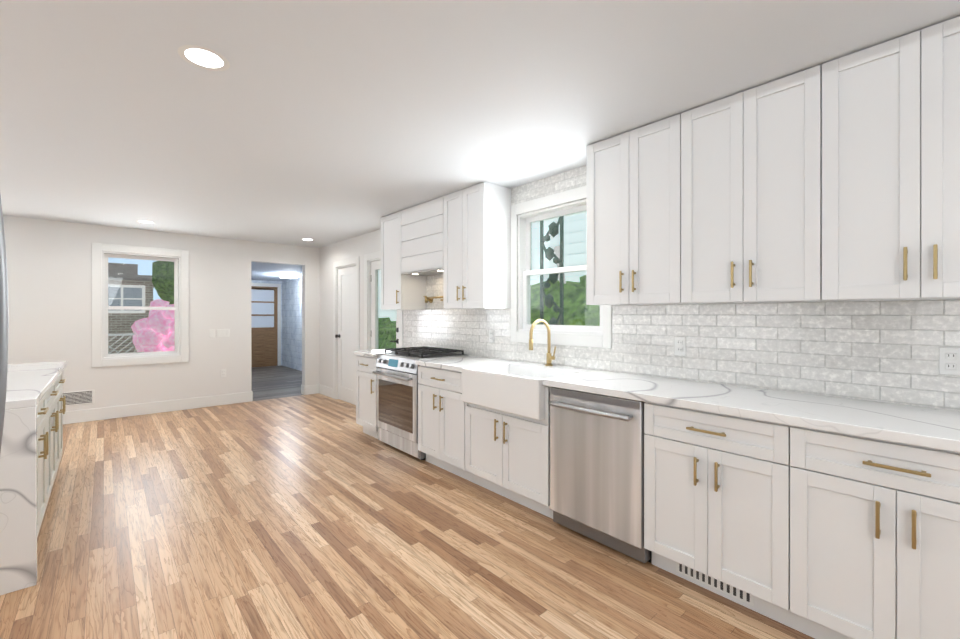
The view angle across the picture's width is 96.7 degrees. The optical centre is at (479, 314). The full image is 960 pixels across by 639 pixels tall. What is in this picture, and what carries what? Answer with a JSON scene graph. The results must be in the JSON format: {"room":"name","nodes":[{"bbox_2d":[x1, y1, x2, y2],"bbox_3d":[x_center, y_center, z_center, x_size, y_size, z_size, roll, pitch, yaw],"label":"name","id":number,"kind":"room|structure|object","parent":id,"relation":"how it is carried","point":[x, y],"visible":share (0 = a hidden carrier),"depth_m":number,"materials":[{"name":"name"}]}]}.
{"room":"kitchen","nodes":[
{"label":"kitchen","id":0,"kind":"room"},
{"bbox_2d":[3,215,319,410],"bbox_3d":[-4.762,0.099,5.371,5.440,2.420,0.140,0,0,-41],"label":"wall","id":1,"kind":"structure","parent":0,"point":[49,269],"depth_m":5.56,"materials":[{"name":"white paint"}]},
{"bbox_2d":[63,389,93,405],"bbox_3d":[-4.878,1.010,5.171,0.300,0.170,0.008,0,0,-41],"label":"air vent","id":2,"kind":"object","parent":1,"relation":"in","point":[79,397],"visible":0.71,"depth_m":5.18,"materials":[{"name":"white plastic"}]},
{"bbox_2d":[92,243,188,367],"bbox_3d":[-4.451,-0.116,5.631,0.994,1.534,0.160,0,0,-41],"label":"window","id":3,"kind":"structure","parent":1,"relation":"in","point":[101,254],"depth_m":5.57,"materials":[{"name":"white paint"}]},
{"bbox_2d":[63,384,318,424],"bbox_3d":[-4.704,1.234,5.412,5.300,0.150,0.156,0,0,-41],"label":"baseboard","id":4,"kind":"structure","parent":1,"relation":"attached to","point":[85,415],"depth_m":5.69,"materials":[{"name":"white paint"}]},
{"bbox_2d":[209,329,214,337],"bbox_3d":[-3.827,0.269,6.095,0.070,0.115,0.009,0,0,-41],"label":"switch plate","id":5,"kind":"object","parent":1,"relation":"attached to","point":[211,332],"visible":1,"depth_m":6.09,"materials":[{"name":"white plastic"}]},
{"bbox_2d":[221,369,225,376],"bbox_3d":[-3.722,0.849,6.188,0.070,0.115,0.009,0,0,-41],"label":"electrical outlet","id":6,"kind":"object","parent":1,"relation":"attached to","point":[223,372],"visible":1,"depth_m":6.19,"materials":[{"name":"white plastic"}]},
{"bbox_2d":[217,329,229,336],"bbox_3d":[-3.722,0.269,6.187,0.165,0.115,0.009,0,0,-41],"label":"switch plate","id":7,"kind":"object","parent":1,"relation":"attached to","point":[223,332],"visible":1,"depth_m":6.19,"materials":[{"name":"white plastic"}]},
{"bbox_2d":[251,280,281,367],"bbox_3d":[-5.859,0.226,10.333,1.970,2.160,0.140,0,0,-41],"label":"wall","id":8,"kind":"structure","parent":0,"point":[265,281],"depth_m":10.91,"materials":[{"name":"white paint"}]},
{"bbox_2d":[251,283,280,367],"bbox_3d":[-5.403,0.257,10.609,0.860,2.082,0.045,0,0,-41],"label":"door","id":9,"kind":"structure","parent":8,"relation":"in","point":[265,324],"depth_m":10.65,"materials":[{"name":"brown wood"}]},
{"bbox_2d":[251,262,301,280],"bbox_3d":[-4.435,-0.903,8.715,2.250,0.100,4.450,0,0,-41],"label":"ceiling","id":10,"kind":"structure","parent":0,"point":[267,271],"depth_m":8.44,"materials":[{"name":"grey"}]},
{"bbox_2d":[280,274,296,278],"bbox_3d":[-4.133,-0.823,9.227,0.340,0.059,0.340,0,0,-41],"label":"light","id":11,"kind":"object","parent":10,"relation":"attached to","point":[288,276],"visible":1,"depth_m":9.12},
{"bbox_2d":[282,278,301,370],"bbox_3d":[-3.815,0.227,9.169,0.720,2.160,4.590,0,0,-41],"label":"wall","id":12,"kind":"structure","parent":0,"point":[292,323],"depth_m":10.32,"materials":[{"name":"paint"}]},
{"bbox_2d":[320,229,380,387],"bbox_3d":[0.402,0.101,3.728,0.140,2.420,9.430,0,0,-41],"label":"wall","id":13,"kind":"structure","parent":0,"point":[360,246],"depth_m":6.75,"materials":[{"name":"white paint"}]},
{"bbox_2d":[319,384,332,397],"bbox_3d":[-1.792,1.234,6.103,0.016,0.150,2.654,0,0,-41],"label":"baseboard","id":14,"kind":"structure","parent":13,"relation":"attached to","point":[325,390],"depth_m":6.87,"materials":[{"name":"white paint"}]},
{"bbox_2d":[335,266,355,404],"bbox_3d":[-1.986,0.298,6.329,0.100,2.005,0.668,0,0,-41],"label":"interior door","id":15,"kind":"structure","parent":13,"relation":"in","point":[346,336],"depth_m":6.35,"materials":[{"name":"white paint"}]},
{"bbox_2d":[333,257,359,398],"bbox_3d":[-1.937,0.246,6.372,0.158,2.125,0.890,0,0,-41],"label":"door frame","id":16,"kind":"structure","parent":13,"relation":"attached to","point":[350,262],"depth_m":6.59,"materials":[{"name":"white paint"}]},
{"bbox_2d":[364,251,402,349],"bbox_3d":[-1.201,0.242,5.535,0.158,2.135,1.000,0,0,-41],"label":"door frame","id":17,"kind":"structure","parent":13,"relation":"attached to","point":[369,258],"depth_m":5.80,"materials":[{"name":"white paint"}]},
{"bbox_2d":[371,260,398,349],"bbox_3d":[-1.235,0.294,5.517,0.103,2.015,0.794,0,0,-41],"label":"door glass","id":18,"kind":"object","parent":13,"relation":"attached to","point":[375,266],"visible":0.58,"depth_m":5.73,"materials":[{"name":"white paint"}]},
{"bbox_2d":[381,211,425,309],"bbox_3d":[-0.869,-0.580,4.807,0.319,1.052,0.450,0,0,-41],"label":"upper cabinet","id":19,"kind":"object","parent":13,"relation":"attached to","point":[399,291],"depth_m":4.67,"materials":[{"name":"white paint"}]},
{"bbox_2d":[401,196,442,275],"bbox_3d":[-0.472,-0.764,4.355,0.319,0.683,0.747,0,0,-41],"label":"range hood","id":20,"kind":"object","parent":13,"relation":"attached to","point":[422,239],"visible":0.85,"depth_m":4.22,"materials":[{"name":"white paint"}]},
{"bbox_2d":[443,182,510,308],"bbox_3d":[-0.034,-0.579,3.860,0.319,1.052,0.569,0,0,-41],"label":"upper cabinet","id":21,"kind":"object","parent":13,"relation":"attached to","point":[477,246],"depth_m":3.69,"materials":[{"name":"white paint"}]},
{"bbox_2d":[511,186,611,347],"bbox_3d":[0.655,-0.359,3.424,0.160,1.194,0.990,0,0,-41],"label":"window","id":22,"kind":"structure","parent":13,"relation":"in","point":[583,336],"depth_m":3.52,"materials":[{"name":"white paint"}]},
{"bbox_2d":[586,119,669,305],"bbox_3d":[1.034,-0.584,2.645,0.319,1.040,0.670,0,0,-41],"label":"upper cabinet","id":23,"kind":"object","parent":13,"relation":"attached to","point":[626,172],"depth_m":2.57,"materials":[{"name":"white paint"}]},
{"bbox_2d":[403,166,959,410],"bbox_3d":[1.222,-0.329,2.684,0.008,1.560,6.500,0,0,-41],"label":"tile backsplash","id":24,"kind":"structure","parent":13,"relation":"attached to","point":[883,351],"depth_m":2.34,"materials":[{"name":"white tile"}]},
{"bbox_2d":[423,296,442,302],"bbox_3d":[-0.469,-0.131,4.522,0.101,0.145,0.406,0,0,-41],"label":"pot filler","id":25,"kind":"object","parent":24,"relation":"attached to","point":[429,299],"visible":0.71,"depth_m":4.59,"materials":[{"name":"gold metal"}]},
{"bbox_2d":[489,330,493,342],"bbox_3d":[0.105,0.201,3.939,0.009,0.115,0.070,0,0,-41],"label":"electrical outlet","id":26,"kind":"object","parent":24,"relation":"attached to","point":[491,336],"visible":1,"depth_m":3.93,"materials":[{"name":"white plastic"}]},
{"bbox_2d":[674,337,685,355],"bbox_3d":[1.241,0.197,2.648,0.009,0.115,0.070,0,0,-41],"label":"electrical outlet","id":27,"kind":"object","parent":24,"relation":"attached to","point":[680,346],"visible":1,"depth_m":2.65,"materials":[{"name":"white plastic"}]},
{"bbox_2d":[939,347,959,375],"bbox_3d":[1.988,0.197,1.800,0.009,0.115,0.070,0,0,-41],"label":"electrical outlet","id":28,"kind":"object","parent":24,"relation":"attached to","point":[949,361],"visible":1,"depth_m":1.80,"materials":[{"name":"white plastic"}]},
{"bbox_2d":[666,73,797,304],"bbox_3d":[1.417,-0.584,2.210,0.319,1.040,0.728,0,0,-41],"label":"upper cabinet","id":29,"kind":"object","parent":13,"relation":"attached to","point":[732,161],"depth_m":2.13,"materials":[{"name":"white paint"}]},
{"bbox_2d":[798,16,959,301],"bbox_3d":[1.820,-0.583,1.752,0.319,1.040,0.729,0,0,-41],"label":"upper cabinet","id":30,"kind":"object","parent":13,"relation":"attached to","point":[836,180],"depth_m":1.73,"materials":[{"name":"white paint"}]},
{"bbox_2d":[0,366,814,638],"bbox_3d":[-2.840,1.371,3.839,6.300,0.120,13.880,0,0,-41],"label":"floor","id":31,"kind":"structure","parent":0,"point":[316,516],"depth_m":2.36,"materials":[{"name":"brown wood"}]},
{"bbox_2d":[0,195,8,452],"bbox_3d":[-0.931,0.398,0.213,0.854,1.830,0.915,0,0,-41],"label":"refrigerator","id":32,"kind":"object","parent":31,"relation":"on","point":[4,323],"visible":1,"depth_m":0.77,"materials":[{"name":"silver metal"}]},
{"bbox_2d":[0,381,55,594],"bbox_3d":[-2.598,0.879,2.230,0.456,0.864,0.835,0,0,-41],"label":"base cabinet","id":33,"kind":"object","parent":31,"relation":"on","point":[31,453],"depth_m":2.05,"materials":[{"name":"white paint"}]},
{"bbox_2d":[7,373,59,473],"bbox_3d":[-3.068,0.879,2.759,0.420,0.864,0.819,0,0,-41],"label":"base cabinet","id":34,"kind":"object","parent":31,"relation":"on","point":[13,378],"depth_m":2.88,"materials":[{"name":"white paint"}]},
{"bbox_2d":[7,365,63,460],"bbox_3d":[-3.509,0.879,3.260,0.420,0.864,0.754,0,0,-41],"label":"countertop","id":35,"kind":"structure","parent":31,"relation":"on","point":[19,368],"depth_m":3.34,"materials":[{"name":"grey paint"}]},
{"bbox_2d":[356,355,377,438],"bbox_3d":[-0.985,0.875,4.718,0.606,0.870,0.460,0,0,-41],"label":"base cabinet","id":36,"kind":"object","parent":31,"relation":"on","point":[365,379],"depth_m":4.52,"materials":[{"name":"white paint"}]},
{"bbox_2d":[372,346,468,459],"bbox_3d":[-0.605,0.829,4.234,0.674,0.962,0.752,0,0,-41],"label":"range","id":37,"kind":"object","parent":31,"relation":"on","point":[396,372],"visible":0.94,"depth_m":4.03,"materials":[{"name":"silver metal"}]},
{"bbox_2d":[418,365,472,481],"bbox_3d":[-0.107,0.876,3.720,0.606,0.870,0.651,0,0,-41],"label":"base cabinet","id":38,"kind":"object","parent":31,"relation":"on","point":[441,423],"depth_m":3.50,"materials":[{"name":"white paint"}]},
{"bbox_2d":[465,386,552,518],"bbox_3d":[0.371,0.876,3.155,0.640,0.870,0.820,0,0,-41],"label":"base cabinet","id":39,"kind":"object","parent":31,"relation":"on","point":[507,455],"visible":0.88,"depth_m":2.92,"materials":[{"name":"white paint"}]},
{"bbox_2d":[550,387,651,562],"bbox_3d":[0.835,0.878,2.598,0.679,0.866,0.602,0,0,-41],"label":"dishwasher","id":40,"kind":"object","parent":31,"relation":"on","point":[597,467],"visible":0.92,"depth_m":2.38,"materials":[{"name":"silver metal"}]},
{"bbox_2d":[644,402,767,616],"bbox_3d":[1.291,0.877,2.133,0.606,0.870,0.680,0,0,-41],"label":"base cabinet","id":41,"kind":"object","parent":31,"relation":"on","point":[706,473],"depth_m":1.96,"materials":[{"name":"white paint"}]},
{"bbox_2d":[768,422,959,638],"bbox_3d":[1.681,0.877,1.689,0.606,0.870,0.739,0,0,-41],"label":"base cabinet","id":42,"kind":"object","parent":31,"relation":"on","point":[817,534],"depth_m":1.56,"materials":[{"name":"white paint"}]},
{"bbox_2d":[353,349,959,452],"bbox_3d":[0.787,0.421,2.686,0.636,0.039,5.877,0,0,-41],"label":"countertop","id":43,"kind":"structure","parent":42,"relation":"on","point":[934,428],"depth_m":1.93,"materials":[{"name":"stone"}]},
{"bbox_2d":[462,363,585,419],"bbox_3d":[0.303,0.529,3.095,0.505,0.254,0.760,0,0,-41],"label":"sink","id":44,"kind":"object","parent":43,"relation":"in","point":[516,389],"visible":0.85,"depth_m":2.95,"materials":[{"name":"white ceramic"}]},
{"bbox_2d":[529,319,555,365],"bbox_3d":[0.476,0.217,3.260,0.256,0.366,0.091,0,0,-41],"label":"faucet","id":45,"kind":"object","parent":43,"relation":"on","point":[549,357],"visible":1,"depth_m":3.31,"materials":[{"name":"gold metal"}]},
{"bbox_2d":[0,0,959,247],"bbox_3d":[-1.640,-1.158,1.930,5.580,0.100,9.430,0,0,-41],"label":"ceiling","id":46,"kind":"structure","parent":0,"point":[322,123],"depth_m":2.11,"materials":[{"name":"white paint"}]},
{"bbox_2d":[136,220,155,223],"bbox_3d":[-3.999,-1.107,5.109,0.190,0.002,0.190,0,0,-41],"label":"recessed light","id":47,"kind":"object","parent":46,"relation":"in","point":[146,222],"visible":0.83,"depth_m":5.12,"materials":[{"name":"white paint"}]},
{"bbox_2d":[178,45,229,70],"bbox_3d":[-1.189,-1.105,1.841,0.190,0.002,0.190,0,0,-41],"label":"recessed light","id":48,"kind":"object","parent":46,"relation":"in","point":[207,58],"visible":1,"depth_m":1.83,"materials":[{"name":"white paint"}]},
{"label":"outside","id":49,"kind":"structure","parent":0,"visible":0},
{"bbox_3d":[2.936,1.805,10.922,13.150,0.100,29.000,0,0,-41],"label":"ground","id":50,"kind":"structure","parent":49,"visible":0},
{"bbox_2d":[378,317,395,349],"bbox_3d":[-2.286,0.937,10.556,1.760,1.740,3.193,0,0,-41],"label":"tree","id":51,"kind":"object","parent":50,"relation":"on","point":[387,328],"depth_m":10.00,"materials":[{"name":"green plant"}]},
{"bbox_2d":[378,213,585,320],"bbox_3d":[0.410,-1.719,9.362,0.200,6.950,26.000,0,0,-41],"label":"house","id":52,"kind":"structure","parent":50,"relation":"on","point":[579,256],"depth_m":7.88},
{"bbox_2d":[540,216,563,324],"bbox_3d":[0.842,0.167,5.028,0.127,3.186,0.332,0,0,-41],"label":"porch post","id":53,"kind":"object","parent":50,"relation":"on","point":[552,278],"depth_m":4.98,"materials":[{"name":"black metal"}]},
{"bbox_2d":[533,211,585,223],"bbox_3d":[1.559,-1.289,3.713,1.540,0.100,8.000,0,0,-41],"label":"porch roof","id":54,"kind":"structure","parent":53,"relation":"on","point":[558,217],"depth_m":5.39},
{"bbox_2d":[531,246,599,325],"bbox_3d":[2.262,0.381,5.296,1.820,2.777,5.122,0,0,-41],"label":"tree","id":55,"kind":"object","parent":50,"relation":"on","point":[577,293],"depth_m":5.89,"materials":[{"name":"green plant"}]},
{"bbox_3d":[-17.082,1.805,10.954,16.840,0.100,24.500,0,0,-41],"label":"ground","id":56,"kind":"structure","parent":49,"visible":0},
{"bbox_2d":[108,333,135,353],"bbox_3d":[-8.948,1.039,5.390,8.750,1.440,0.050,0,0,-41],"label":"fence","id":57,"kind":"object","parent":56,"relation":"on","point":[126,334],"depth_m":7.61,"materials":[{"name":"wood"}]},
{"bbox_2d":[108,263,153,353],"bbox_3d":[-16.335,0.079,12.609,10.750,3.350,7.600,0,0,-41],"label":"house","id":58,"kind":"structure","parent":56,"relation":"on","point":[113,268],"depth_m":12.89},
{"bbox_2d":[131,299,173,351],"bbox_3d":[-5.567,0.742,7.488,0.877,2.031,0.763,0,0,-41],"label":"tree","id":59,"kind":"object","parent":56,"relation":"on","point":[155,337],"depth_m":7.29,"materials":[{"name":"pink plant"}]},
{"bbox_2d":[152,261,173,303],"bbox_3d":[-8.105,-0.757,13.316,3.485,5.021,2.630,0,0,-41],"label":"tree","id":60,"kind":"object","parent":56,"relation":"on","point":[162,287],"depth_m":11.75,"materials":[{"name":"green plant"}]}
]}

